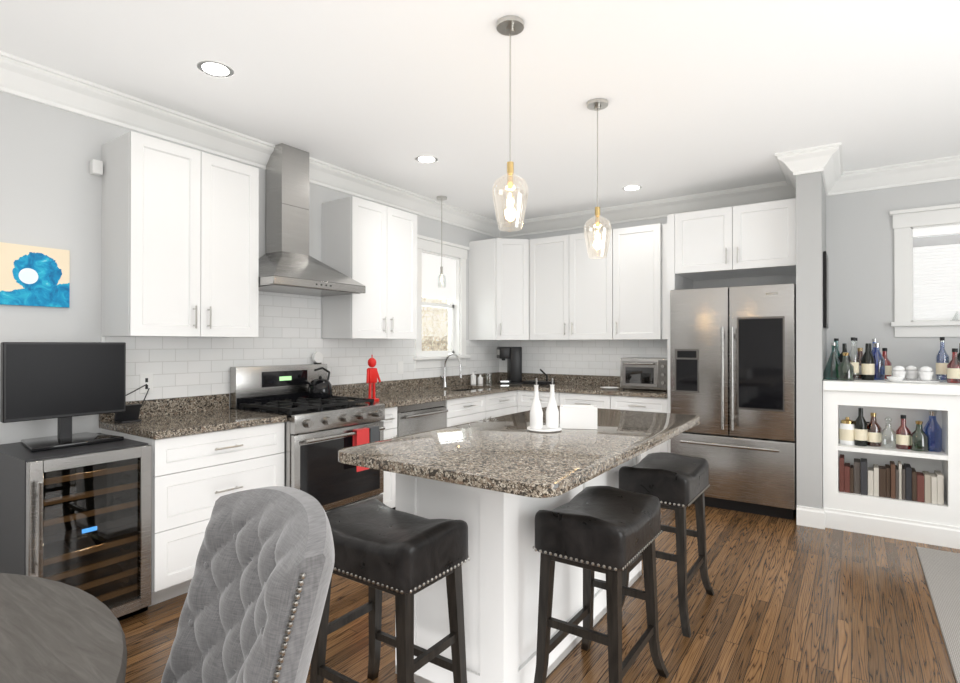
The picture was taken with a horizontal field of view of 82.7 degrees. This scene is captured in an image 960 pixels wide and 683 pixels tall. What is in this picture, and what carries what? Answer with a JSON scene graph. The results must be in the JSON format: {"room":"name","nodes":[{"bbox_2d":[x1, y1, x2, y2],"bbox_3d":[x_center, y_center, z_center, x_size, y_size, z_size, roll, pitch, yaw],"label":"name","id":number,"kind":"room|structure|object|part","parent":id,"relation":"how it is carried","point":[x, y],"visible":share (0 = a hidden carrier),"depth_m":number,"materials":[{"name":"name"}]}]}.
{"room":"kitchen","nodes":[
{"label":"kitchen","id":0,"kind":"room"},
{"bbox_2d":[0,91,498,443],"bbox_3d":[-2.106,-0.019,3.189,0.150,2.720,8.000,0,0,34],"label":"wall","id":1,"kind":"structure","parent":0,"point":[50,191],"depth_m":2.90,"materials":[{"name":"grey paint"}]},
{"bbox_2d":[0,242,69,307],"bbox_3d":[-2.335,-0.334,2.704,0.020,0.305,0.500,0,0,34],"label":"painting","id":2,"kind":"object","parent":1,"relation":"attached to","point":[34,276],"visible":1,"depth_m":2.78},
{"bbox_2d":[89,159,102,175],"bbox_3d":[-2.114,-0.957,3.004,0.048,0.075,0.050,0,0,34],"label":"sensor","id":3,"kind":"object","parent":1,"relation":"attached to","point":[96,167],"visible":0.98,"depth_m":2.99,"materials":[{"name":"white plastic"}]},
{"bbox_2d":[101,131,258,337],"bbox_3d":[-1.743,-0.564,3.245,0.382,1.070,0.745,0,0,34],"label":"upper cabinet","id":4,"kind":"object","parent":1,"relation":"attached to","point":[180,241],"visible":1,"depth_m":3.05,"materials":[{"name":"white wood"}]},
{"bbox_2d":[0,51,503,237],"bbox_3d":[-1.993,-1.306,3.117,0.124,0.148,8.000,0,0,34],"label":"crown molding","id":5,"kind":"structure","parent":1,"relation":"attached to","point":[29,80],"depth_m":3.36,"materials":[{"name":"white wood"}]},
{"bbox_2d":[101,291,500,404],"bbox_3d":[-0.943,-0.012,4.739,0.008,0.880,4.123,0,0,34],"label":"backsplash","id":6,"kind":"structure","parent":1,"relation":"attached to","point":[289,329],"depth_m":3.95,"materials":[{"name":"tile"}]},
{"bbox_2d":[140,374,152,393],"bbox_3d":[-1.972,0.249,3.226,0.006,0.115,0.075,0,0,34],"label":"electrical outlet","id":7,"kind":"object","parent":6,"relation":"attached to","point":[147,379],"visible":0.96,"depth_m":3.22,"materials":[{"name":"white plastic"}]},
{"bbox_2d":[398,361,402,373],"bbox_3d":[-0.732,0.242,5.031,0.005,0.115,0.075,0,0,34],"label":"electrical outlet","id":8,"kind":"object","parent":6,"relation":"attached to","point":[400,367],"visible":1,"depth_m":5.03,"materials":[{"name":"white plastic"}]},
{"bbox_2d":[259,143,365,296],"bbox_3d":[-1.259,-0.863,3.839,0.490,1.022,0.772,0,0,34],"label":"range hood","id":9,"kind":"object","parent":1,"relation":"attached to","point":[288,264],"visible":0.92,"depth_m":3.83,"materials":[{"name":"silver metal"}]},
{"bbox_2d":[322,196,416,338],"bbox_3d":[-0.880,-0.558,4.500,0.382,1.070,0.742,0,0,34],"label":"upper cabinet","id":10,"kind":"object","parent":1,"relation":"attached to","point":[371,246],"visible":1,"depth_m":4.29,"materials":[{"name":"white wood"}]},
{"bbox_2d":[413,234,469,368],"bbox_3d":[-0.433,-0.378,5.572,0.210,1.280,0.880,0,0,34],"label":"window","id":11,"kind":"structure","parent":1,"relation":"in","point":[431,265],"depth_m":5.62,"materials":[{"name":"white wood"}]},
{"bbox_2d":[0,0,959,222],"bbox_3d":[0.428,-1.427,1.454,6.400,0.080,8.400,0,0,34],"label":"ceiling","id":12,"kind":"structure","parent":0,"point":[703,96],"depth_m":2.89,"materials":[{"name":"white paint"}]},
{"bbox_2d":[197,60,233,77],"bbox_3d":[-1.340,-1.379,2.766,0.170,0.004,0.170,0,0,34],"label":"recessed light","id":13,"kind":"object","parent":12,"relation":"in","point":[214,69],"visible":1,"depth_m":2.76,"materials":[{"name":"white plastic"}]},
{"bbox_2d":[415,155,437,162],"bbox_3d":[-0.403,-1.373,4.112,0.170,0.004,0.170,0,0,34],"label":"recessed light","id":14,"kind":"object","parent":12,"relation":"in","point":[425,158],"visible":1,"depth_m":4.11,"materials":[{"name":"white"}]},
{"bbox_2d":[437,196,446,287],"bbox_3d":[-0.363,-0.940,5.174,0.100,0.860,0.100,0,0,34],"label":"light","id":15,"kind":"object","parent":12,"relation":"hanging from","point":[441,198],"visible":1,"depth_m":5.17,"materials":[{"name":"silver metal"}]},
{"bbox_2d":[492,15,528,231],"bbox_3d":[0.132,-0.935,2.371,0.158,0.895,0.158,0,0,34],"label":"pendant light","id":16,"kind":"object","parent":12,"relation":"hanging from","point":[510,25],"visible":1,"depth_m":2.36,"materials":[{"name":"clear glass"}]},
{"bbox_2d":[584,98,611,258],"bbox_3d":[0.678,-0.932,3.148,0.158,0.895,0.158,0,0,34],"label":"pendant light","id":17,"kind":"object","parent":12,"relation":"hanging from","point":[597,104],"visible":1,"depth_m":3.13,"materials":[{"name":"clear glass"}]},
{"bbox_2d":[622,185,640,190],"bbox_3d":[1.355,-1.369,4.869,0.170,0.004,0.170,0,0,34],"label":"recessed light","id":18,"kind":"object","parent":12,"relation":"in","point":[632,187],"visible":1,"depth_m":4.86,"materials":[{"name":"white"}]},
{"bbox_2d":[119,504,959,682],"bbox_3d":[0.428,1.363,1.441,6.400,0.060,8.400,0,0,34],"label":"floor","id":19,"kind":"structure","parent":0,"point":[790,601],"depth_m":2.63,"materials":[{"name":"brown wood"}]},
{"bbox_2d":[0,573,126,682],"bbox_3d":[-1.287,0.948,0.607,1.500,0.762,1.500,0,0,34],"label":"round table","id":20,"kind":"object","parent":19,"relation":"on","point":[51,631],"visible":1,"depth_m":1.06,"materials":[{"name":"grey wood"}]},
{"bbox_2d":[0,433,151,620],"bbox_3d":[-1.971,0.921,2.629,0.662,0.835,0.487,0,0,34],"label":"wine fridge","id":21,"kind":"object","parent":19,"relation":"on","point":[79,517],"visible":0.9,"depth_m":2.48,"materials":[{"name":"grey glass"}]},
{"bbox_2d":[0,342,125,451],"bbox_3d":[-2.051,0.253,2.713,0.320,0.498,0.510,0,0,34],"label":"tv","id":22,"kind":"object","parent":21,"relation":"on","point":[64,383],"visible":1,"depth_m":2.67,"materials":[{"name":"black plastic"}]},
{"bbox_2d":[126,384,149,407],"bbox_3d":[-2.043,0.338,3.015,0.095,0.181,0.448,0,0,34],"label":"cord","id":23,"kind":"object","parent":22,"relation":"attached to","point":[139,388],"visible":0.31,"depth_m":3.18,"materials":[{"name":"black plastic"}]},
{"bbox_2d":[101,422,283,606],"bbox_3d":[-1.633,0.913,3.160,0.652,0.856,0.745,0,0,34],"label":"drawers","id":24,"kind":"object","parent":19,"relation":"on","point":[195,477],"visible":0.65,"depth_m":2.86,"materials":[{"name":"white wood"}]},
{"bbox_2d":[161,486,334,682],"bbox_3d":[-0.655,0.831,0.960,0.754,1.000,0.513,0,0,-40],"label":"tufted chair","id":25,"kind":"object","parent":19,"relation":"on","point":[253,608],"visible":1,"depth_m":1.10,"materials":[{"name":"grey fabric"}]},
{"bbox_2d":[230,364,384,511],"bbox_3d":[-1.154,0.757,3.750,0.739,1.173,0.760,0,0,34],"label":"range","id":26,"kind":"object","parent":19,"relation":"on","point":[319,433],"visible":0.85,"depth_m":3.60,"materials":[{"name":"silver metal"}]},
{"bbox_2d":[312,352,322,363],"bbox_3d":[-1.252,0.126,4.202,0.060,0.090,0.084,0,0,34],"label":"timer","id":27,"kind":"object","parent":26,"relation":"on","point":[317,357],"visible":0.94,"depth_m":4.18,"materials":[{"name":"white plastic"}]},
{"bbox_2d":[304,367,332,397],"bbox_3d":[-1.192,0.299,4.005,0.180,0.223,0.232,0,0,34],"label":"kettle","id":28,"kind":"object","parent":26,"relation":"on","point":[320,387],"visible":1,"depth_m":3.96,"materials":[{"name":"black metal"}]},
{"bbox_2d":[353,428,368,471],"bbox_3d":[-0.794,0.721,3.645,0.042,0.276,0.113,0,0,34],"label":"towel","id":29,"kind":"object","parent":26,"relation":"hanging from","point":[361,437],"visible":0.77,"depth_m":3.63,"materials":[{"name":"red fabric"}]},
{"bbox_2d":[366,426,378,442],"bbox_3d":[-0.733,0.687,3.735,0.042,0.206,0.085,0,0,34],"label":"towel","id":30,"kind":"object","parent":26,"relation":"hanging from","point":[374,434],"visible":0.5,"depth_m":3.72,"materials":[{"name":"grey fabric"}]},
{"bbox_2d":[381,407,396,507],"bbox_3d":[-0.925,0.918,4.190,0.652,0.856,0.220,0,0,34],"label":"base cabinet","id":31,"kind":"object","parent":19,"relation":"on","point":[390,432],"visible":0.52,"depth_m":4.06,"materials":[{"name":"white wood"}]},
{"bbox_2d":[310,499,469,682],"bbox_3d":[-0.317,0.968,1.894,0.530,0.733,0.368,0,0,34],"label":"stool","id":32,"kind":"object","parent":19,"relation":"on","point":[401,556],"visible":0.79,"depth_m":1.81,"materials":[{"name":"black leather"}]},
{"bbox_2d":[392,400,447,509],"bbox_3d":[-0.675,0.919,4.520,0.656,0.856,0.597,0,0,34],"label":"dishwasher","id":33,"kind":"object","parent":19,"relation":"on","point":[419,418],"visible":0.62,"depth_m":4.33,"materials":[{"name":"grey"}]},
{"bbox_2d":[446,390,516,426],"bbox_3d":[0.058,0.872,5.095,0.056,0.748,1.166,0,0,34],"label":"base cabinet","id":34,"kind":"object","parent":19,"relation":"on","point":[464,410],"visible":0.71,"depth_m":5.03,"materials":[{"name":"white wood"}]},
{"bbox_2d":[395,454,641,682],"bbox_3d":[0.294,0.891,2.670,0.514,0.895,1.494,0,0,34],"label":"kitchen island","id":35,"kind":"object","parent":19,"relation":"on","point":[500,574],"visible":0.33,"depth_m":2.04,"materials":[{"name":"white wood"}]},
{"bbox_2d":[338,406,699,497],"bbox_3d":[0.335,0.422,2.492,0.900,0.038,1.820,0,0,34],"label":"island countertop","id":36,"kind":"structure","parent":35,"relation":"on","point":[511,454],"depth_m":2.00,"materials":[{"name":"stone"}]},
{"bbox_2d":[527,378,561,431],"bbox_3d":[0.293,0.284,2.485,0.160,0.234,0.160,0,0,34],"label":"cruet","id":37,"kind":"object","parent":36,"relation":"on","point":[536,418],"visible":1,"depth_m":2.47,"materials":[{"name":"white ceramic"}]},
{"bbox_2d":[560,405,596,428],"bbox_3d":[0.460,0.352,2.552,0.170,0.100,0.090,0,0,9],"label":"box","id":38,"kind":"object","parent":36,"relation":"on","point":[578,416],"visible":0.98,"depth_m":2.51,"materials":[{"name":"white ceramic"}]},
{"bbox_2d":[517,390,559,412],"bbox_3d":[0.740,0.925,5.683,0.470,0.856,0.652,0,0,34],"label":"base cabinet","id":39,"kind":"object","parent":19,"relation":"on","point":[524,400],"visible":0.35,"depth_m":5.50,"materials":[{"name":"white wood"}]},
{"bbox_2d":[559,392,610,408],"bbox_3d":[1.149,0.923,5.402,0.517,0.856,0.652,0,0,34],"label":"base cabinet","id":40,"kind":"object","parent":19,"relation":"on","point":[602,401],"visible":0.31,"depth_m":5.15,"materials":[{"name":"white wood"}]},
{"bbox_2d":[533,486,668,682],"bbox_3d":[0.458,0.969,2.077,0.368,0.733,0.530,0,0,34],"label":"stool","id":41,"kind":"object","parent":19,"relation":"on","point":[611,533],"visible":1,"depth_m":1.97,"materials":[{"name":"black leather"}]},
{"bbox_2d":[611,395,667,459],"bbox_3d":[1.576,0.922,5.108,0.515,0.856,0.652,0,0,34],"label":"base cabinet","id":42,"kind":"object","parent":19,"relation":"on","point":[647,404],"visible":0.25,"depth_m":4.84,"materials":[{"name":"white wood"}]},
{"bbox_2d":[619,452,714,637],"bbox_3d":[0.945,0.973,2.786,0.368,0.733,0.530,0,0,34],"label":"stool","id":43,"kind":"object","parent":19,"relation":"on","point":[678,484],"visible":0.81,"depth_m":2.63,"materials":[{"name":"black leather"}]},
{"bbox_2d":[667,214,692,452],"bbox_3d":[1.823,0.129,4.957,0.061,2.440,0.627,0,0,34],"label":"panel","id":44,"kind":"object","parent":19,"relation":"on","point":[675,281],"visible":0.14,"depth_m":4.71,"materials":[{"name":"white wood"}]},
{"bbox_2d":[670,283,796,519],"bbox_3d":[2.151,0.458,4.572,0.903,1.780,0.834,0,0,34],"label":"fridge","id":45,"kind":"object","parent":19,"relation":"on","point":[733,368],"visible":0.96,"depth_m":4.24,"materials":[{"name":"silver metal"}]},
{"bbox_2d":[823,378,959,548],"bbox_3d":[3.311,0.814,3.839,1.493,1.060,0.779,0,0,34],"label":"bookcase","id":46,"kind":"object","parent":19,"relation":"on","point":[923,522],"depth_m":3.79,"materials":[{"name":"white wood"}]},
{"bbox_3d":[2.897,0.613,3.870,0.588,0.275,0.143,0,0,34],"label":"bottle shelf","id":47,"kind":"part","parent":46,"relation":"part of","materials":[{"name":"white wood"}]},
{"bbox_2d":[823,337,959,382],"bbox_3d":[3.222,0.125,3.906,1.305,0.316,0.562,0,0,34],"label":"bottles","id":48,"kind":"object","parent":46,"relation":"on","point":[872,362],"visible":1,"depth_m":4.03,"materials":[{"name":"multicoloured glass"}]},
{"bbox_2d":[839,454,943,504],"bbox_3d":[2.878,0.962,3.843,0.578,0.243,0.176,0,0,34],"label":"books","id":49,"kind":"object","parent":46,"relation":"in","point":[892,480],"visible":1,"depth_m":3.77,"materials":[{"name":"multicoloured paper"}]},
{"bbox_2d":[885,366,939,382],"bbox_3d":[3.066,0.228,3.872,0.310,0.110,0.324,0,0,34],"label":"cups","id":50,"kind":"object","parent":46,"relation":"on","point":[908,373],"visible":1,"depth_m":3.84,"materials":[{"name":"white ceramic"}]},
{"bbox_2d":[916,547,959,682],"bbox_3d":[2.816,1.329,1.923,1.810,0.012,2.700,0,0,34],"label":"rug","id":51,"kind":"object","parent":19,"relation":"on","point":[941,570],"visible":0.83,"depth_m":2.90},
{"bbox_3d":[-0.210,0.923,5.279,0.597,0.856,1.170,0,0,34],"label":"base cabinet","id":52,"kind":"object","parent":19,"relation":"on","visible":0},
{"bbox_2d":[99,393,286,439],"bbox_3d":[-1.640,0.414,3.161,0.642,0.137,0.756,0,0,34],"label":"countertop","id":53,"kind":"structure","parent":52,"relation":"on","point":[172,417],"depth_m":3.16,"materials":[{"name":"stone"}]},
{"bbox_2d":[114,404,140,423],"bbox_3d":[-1.949,0.397,3.018,0.100,0.095,0.120,0,0,34],"label":"tablet","id":54,"kind":"object","parent":53,"relation":"on","point":[130,414],"visible":0.96,"depth_m":3.02,"materials":[{"name":"black plastic"}]},
{"bbox_2d":[332,372,526,407],"bbox_3d":[-0.252,0.505,5.180,0.642,0.299,2.608,0,0,34],"label":"countertop","id":55,"kind":"structure","parent":52,"relation":"on","point":[395,393],"depth_m":4.95,"materials":[{"name":"stone"}]},
{"bbox_2d":[366,355,380,401],"bbox_3d":[-0.816,0.274,4.121,0.110,0.350,0.147,0,0,34],"label":"figurine","id":56,"kind":"object","parent":55,"relation":"on","point":[372,376],"visible":0.88,"depth_m":4.10,"materials":[{"name":"red plastic"}]},
{"bbox_2d":[440,353,461,386],"bbox_3d":[-0.296,0.286,5.412,0.241,0.340,0.114,0,0,34],"label":"faucet","id":57,"kind":"object","parent":55,"relation":"on","point":[444,383],"visible":1,"depth_m":5.46,"materials":[{"name":"silver metal"}]},
{"bbox_2d":[471,371,482,383],"bbox_3d":[-0.032,0.385,5.874,0.162,0.145,0.065,0,0,-44],"label":"soap","id":58,"kind":"object","parent":55,"relation":"on","point":[473,378],"visible":1,"depth_m":5.83,"materials":[{"name":"white plastic"}]},
{"bbox_2d":[485,373,491,383],"bbox_3d":[0.095,0.403,5.957,0.080,0.110,0.078,0,0,34],"label":"cup","id":59,"kind":"object","parent":55,"relation":"on","point":[488,380],"visible":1,"depth_m":5.94,"materials":[{"name":"clear glass"}]},
{"bbox_2d":[497,347,522,383],"bbox_3d":[0.327,0.258,6.030,0.261,0.400,0.220,0,0,-10],"label":"coffee maker","id":60,"kind":"object","parent":55,"relation":"on","point":[512,356],"visible":0.96,"depth_m":5.96,"materials":[{"name":"black plastic"}]},
{"bbox_2d":[519,373,667,397],"bbox_3d":[1.185,0.425,5.379,1.465,0.137,0.652,0,0,34],"label":"countertop","id":61,"kind":"structure","parent":52,"relation":"on","point":[564,383],"depth_m":5.54,"materials":[{"name":"stone"}]},
{"bbox_2d":[523,369,554,384],"bbox_3d":[0.638,0.375,5.900,0.300,0.166,0.180,0,0,34],"label":"coffee pod rack","id":62,"kind":"object","parent":61,"relation":"on","point":[546,382],"visible":0.98,"depth_m":5.85,"materials":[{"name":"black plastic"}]},
{"bbox_2d":[600,387,618,388],"bbox_3d":[1.247,0.448,5.250,0.184,0.013,0.184,0,0,34],"label":"plate","id":63,"kind":"object","parent":61,"relation":"on","point":[609,387],"visible":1,"depth_m":5.27,"materials":[{"name":"white ceramic"}]},
{"bbox_2d":[620,357,667,391],"bbox_3d":[1.609,0.305,5.177,0.460,0.299,0.413,0,0,34],"label":"toaster oven","id":64,"kind":"object","parent":61,"relation":"on","point":[649,373],"visible":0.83,"depth_m":5.04,"materials":[{"name":"silver metal"}]},
{"bbox_2d":[499,179,959,378],"bbox_3d":[2.674,-0.011,4.848,6.150,2.720,0.150,0,0,34],"label":"wall","id":65,"kind":"structure","parent":0,"point":[860,241],"depth_m":4.44,"materials":[{"name":"grey paint"}]},
{"bbox_2d":[469,238,529,339],"bbox_3d":[0.300,-0.551,6.019,0.607,1.070,0.607,0,0,34],"label":"upper cabinet","id":66,"kind":"object","parent":65,"relation":"attached to","point":[482,289],"depth_m":5.79,"materials":[{"name":"white wood"}]},
{"bbox_2d":[530,229,612,339],"bbox_3d":[0.994,-0.552,5.679,0.918,1.070,0.382,0,0,34],"label":"upper cabinet","id":67,"kind":"object","parent":65,"relation":"attached to","point":[571,289],"visible":0.98,"depth_m":5.54,"materials":[{"name":"white wood"}]},
{"bbox_2d":[501,340,666,375],"bbox_3d":[1.108,0.171,5.826,2.096,0.372,0.008,0,0,34],"label":"backsplash","id":68,"kind":"structure","parent":65,"relation":"attached to","point":[571,357],"depth_m":5.84,"materials":[{"name":"tile"}]},
{"bbox_2d":[613,223,666,339],"bbox_3d":[1.620,-0.554,5.249,0.595,1.070,0.382,0,0,34],"label":"upper cabinet","id":69,"kind":"object","parent":65,"relation":"attached to","point":[637,282],"depth_m":5.14,"materials":[{"name":"white wood"}]},
{"bbox_3d":[1.831,-0.555,5.149,0.135,1.070,0.307,0,0,34],"label":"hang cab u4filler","id":70,"kind":"part","parent":69,"relation":"part of","materials":[{"name":"white wood"}]},
{"bbox_2d":[504,183,786,237],"bbox_3d":[1.529,-1.294,5.475,2.960,0.148,0.124,0,0,34],"label":"crown molding","id":71,"kind":"structure","parent":65,"relation":"attached to","point":[762,193],"depth_m":5.35,"materials":[{"name":"white wood"}]},
{"bbox_2d":[675,198,795,280],"bbox_3d":[2.215,-0.837,4.669,0.912,0.510,0.667,0,0,34],"label":"upper cabinet","id":72,"kind":"object","parent":65,"relation":"attached to","point":[752,240],"visible":0.96,"depth_m":4.43,"materials":[{"name":"white wood"}]},
{"bbox_2d":[826,155,959,195],"bbox_3d":[3.944,-1.302,3.815,2.580,0.148,0.124,0,0,34],"label":"crown molding","id":73,"kind":"structure","parent":65,"relation":"attached to","point":[944,168],"depth_m":4.25,"materials":[{"name":"white wood"}]},
{"bbox_2d":[889,203,959,336],"bbox_3d":[3.733,-0.535,4.087,1.070,1.000,0.210,0,0,34],"label":"window","id":74,"kind":"structure","parent":65,"relation":"in","point":[936,275],"depth_m":4.23,"materials":[{"name":"white wood"}]},
{"bbox_2d":[950,311,959,320],"bbox_3d":[3.580,-0.195,4.093,0.080,0.079,0.080,0,0,34],"label":"pyramid","id":75,"kind":"object","parent":74,"relation":"on","point":[956,318],"visible":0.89,"depth_m":4.09,"materials":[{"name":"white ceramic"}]},
{"bbox_2d":[796,171,826,508],"bbox_3d":[2.624,-0.014,4.306,0.160,2.720,0.800,0,0,34],"label":"wall","id":76,"kind":"structure","parent":0,"point":[811,347],"depth_m":3.98,"materials":[{"name":"grey paint"}]},
{"bbox_2d":[774,149,807,198],"bbox_3d":[2.436,-1.300,4.281,0.134,0.148,0.784,0,0,34],"label":"crown molding","id":77,"kind":"structure","parent":76,"relation":"attached to","point":[790,164],"depth_m":4.08,"materials":[{"name":"white wood"}]},
{"bbox_2d":[796,505,824,528],"bbox_3d":[0.428,1.263,1.441,6.000,0.140,8.000,0,0,34],"label":"baseboard","id":78,"kind":"structure","parent":76,"relation":"attached to","point":[810,517],"depth_m":3.95,"materials":[{"name":"white wood"}]},
{"bbox_2d":[823,251,828,328],"bbox_3d":[2.689,-0.389,4.239,0.022,0.570,0.400,0,0,34],"label":"picture frame","id":79,"kind":"object","parent":76,"relation":"attached to","point":[825,295],"depth_m":4.08,"materials":[{"name":"black"}]},
{"bbox_2d":[816,142,847,194],"bbox_3d":[2.666,-1.301,4.123,0.124,0.148,0.784,0,0,34],"label":"crown molding","id":80,"kind":"structure","parent":76,"relation":"attached to","point":[829,159],"depth_m":4.07,"materials":[{"name":"white wood"}]},
{"label":"outside","id":81,"kind":"structure","parent":0,"visible":0},
{"bbox_2d":[422,296,447,350],"bbox_3d":[-0.887,-0.371,5.883,0.010,2.230,1.840,0,0,34],"label":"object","id":82,"kind":"structure","parent":81,"point":[433,327],"depth_m":6.39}
]}

